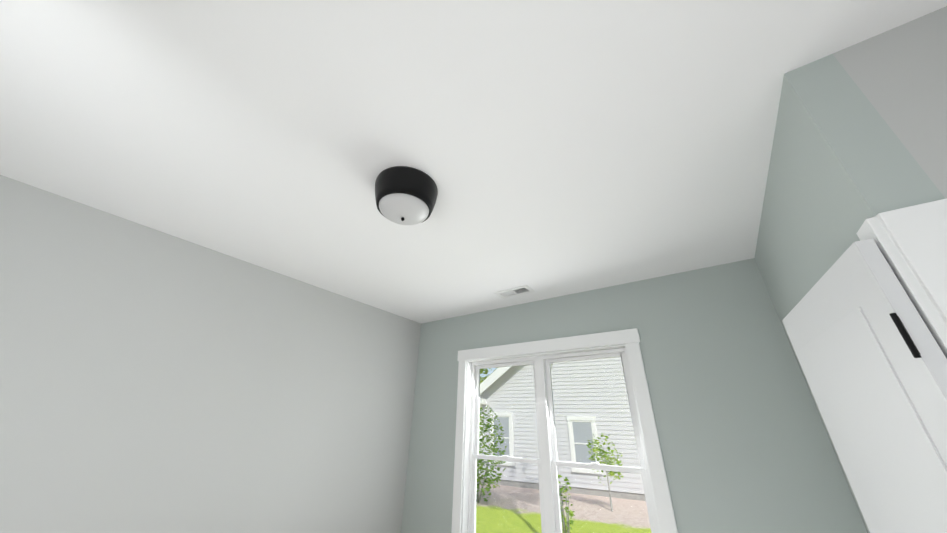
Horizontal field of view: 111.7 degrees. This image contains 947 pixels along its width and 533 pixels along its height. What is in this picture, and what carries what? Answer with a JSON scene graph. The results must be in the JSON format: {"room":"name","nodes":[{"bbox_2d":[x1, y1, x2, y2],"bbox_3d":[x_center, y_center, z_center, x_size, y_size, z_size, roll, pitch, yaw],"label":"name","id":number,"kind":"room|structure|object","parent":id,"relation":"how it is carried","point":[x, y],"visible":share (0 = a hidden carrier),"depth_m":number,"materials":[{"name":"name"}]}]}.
{"room":"bedroom","nodes":[
{"label":"bedroom","id":0,"kind":"room"},
{"bbox_2d":[0,175,420,532],"bbox_3d":[-1.762,1.266,2.137,0.120,2.700,3.910,-16,-31,32],"label":"wall","id":1,"kind":"structure","parent":0,"point":[153,380],"depth_m":2.06,"materials":[{"name":"paint"}]},
{"bbox_2d":[0,0,946,323],"bbox_3d":[0.162,-0.560,1.559,4.740,0.150,3.910,-16,-31,32],"label":"ceiling","id":2,"kind":"structure","parent":0,"point":[554,148],"depth_m":1.35,"materials":[{"name":"white paint"}]},
{"bbox_2d":[375,166,437,224],"bbox_3d":[-0.354,-0.323,1.658,0.326,0.211,0.326,-16,-31,32],"label":"flush-mount light","id":3,"kind":"object","parent":2,"relation":"attached to","point":[405,195],"visible":1,"depth_m":1.57,"materials":[{"name":"black metal"}]},
{"bbox_2d":[493,285,534,298],"bbox_3d":[0.378,0.233,2.992,0.345,0.018,0.175,-16,-31,32],"label":"ceiling vent","id":4,"kind":"object","parent":2,"relation":"in","point":[506,293],"visible":1,"depth_m":3.00,"materials":[{"name":"silver metal"}]},
{"bbox_2d":[401,258,866,532],"bbox_3d":[1.254,1.405,2.263,4.620,2.700,0.160,-16,-31,32],"label":"wall","id":5,"kind":"structure","parent":0,"point":[745,445],"depth_m":2.21,"materials":[{"name":"paint"}]},
{"bbox_2d":[451,328,677,532],"bbox_3d":[0.603,1.621,2.664,1.799,1.962,0.211,-16,-31,32],"label":"window unit","id":6,"kind":"structure","parent":5,"relation":"in","point":[652,472],"depth_m":2.76,"materials":[{"name":"white wood"}]},
{"bbox_2d":[754,48,946,532],"bbox_3d":[1.567,0.830,1.083,0.120,2.700,1.630,-16,-31,32],"label":"wall","id":7,"kind":"structure","parent":0,"point":[860,136],"depth_m":1.04,"materials":[{"name":"paint"}]},
{"bbox_2d":[782,239,946,532],"bbox_3d":[1.186,1.001,0.719,0.155,2.030,0.811,-16,-31,32],"label":"door","id":8,"kind":"structure","parent":7,"relation":"in","point":[871,357],"depth_m":0.90,"materials":[{"name":"white wood"}]},
{"bbox_2d":[856,198,946,358],"bbox_3d":[1.106,0.810,0.387,0.138,2.100,0.108,-16,-31,32],"label":"door frame","id":9,"kind":"structure","parent":7,"relation":"attached to","point":[911,242],"depth_m":0.78,"materials":[{"name":"white wood"}]},
{"bbox_2d":[846,6,946,173],"bbox_3d":[1.641,0.400,0.209,1.120,2.700,0.120,-16,-31,32],"label":"wall","id":10,"kind":"structure","parent":0,"point":[907,62],"depth_m":0.92,"materials":[{"name":"paint"}]},
{"label":"outside","id":11,"kind":"structure","parent":0,"visible":0},
{"bbox_2d":[476,459,650,532],"bbox_3d":[11.056,10.904,17.713,60.000,0.001,41.710,-16,-31,32],"label":"ground","id":12,"kind":"structure","parent":11,"point":[598,506],"depth_m":7.01,"materials":[{"name":"green plant"}]},
{"bbox_2d":[480,367,498,383],"bbox_3d":[-0.505,5.955,17.292,6.883,8.070,7.027,-16,-31,32],"label":"oak tree","id":13,"kind":"object","parent":12,"relation":"on","point":[481,372],"depth_m":18.27,"materials":[{"name":"green plant"}]},
{"bbox_2d":[476,406,506,502],"bbox_3d":[0.119,4.739,8.285,1.473,2.255,1.470,-16,-31,32],"label":"bush","id":14,"kind":"object","parent":12,"relation":"on","point":[486,469],"depth_m":8.07,"materials":[{"name":"green plant"}]},
{"bbox_2d":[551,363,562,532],"bbox_3d":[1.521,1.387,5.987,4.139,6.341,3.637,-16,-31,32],"label":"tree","id":15,"kind":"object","parent":12,"relation":"on","point":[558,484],"depth_m":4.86,"materials":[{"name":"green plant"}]},
{"bbox_2d":[478,357,645,500],"bbox_3d":[5.863,5.518,13.595,8.768,5.772,9.625,-12,-29,25],"label":"house","id":16,"kind":"structure","parent":12,"relation":"on","point":[604,398],"depth_m":9.99,"materials":[{"name":"white"}]},
{"bbox_2d":[558,475,574,532],"bbox_3d":[1.521,4.045,5.349,0.355,0.956,0.346,-16,-31,32],"label":"shoots","id":17,"kind":"object","parent":12,"relation":"on","point":[567,525],"depth_m":5.32,"materials":[{"name":"green plant"}]},
{"bbox_2d":[586,433,623,511],"bbox_3d":[3.182,4.867,7.623,0.840,1.629,0.744,-16,-31,32],"label":"sapling","id":18,"kind":"object","parent":12,"relation":"on","point":[611,473],"depth_m":7.68,"materials":[{"name":"green plant"}]}
]}

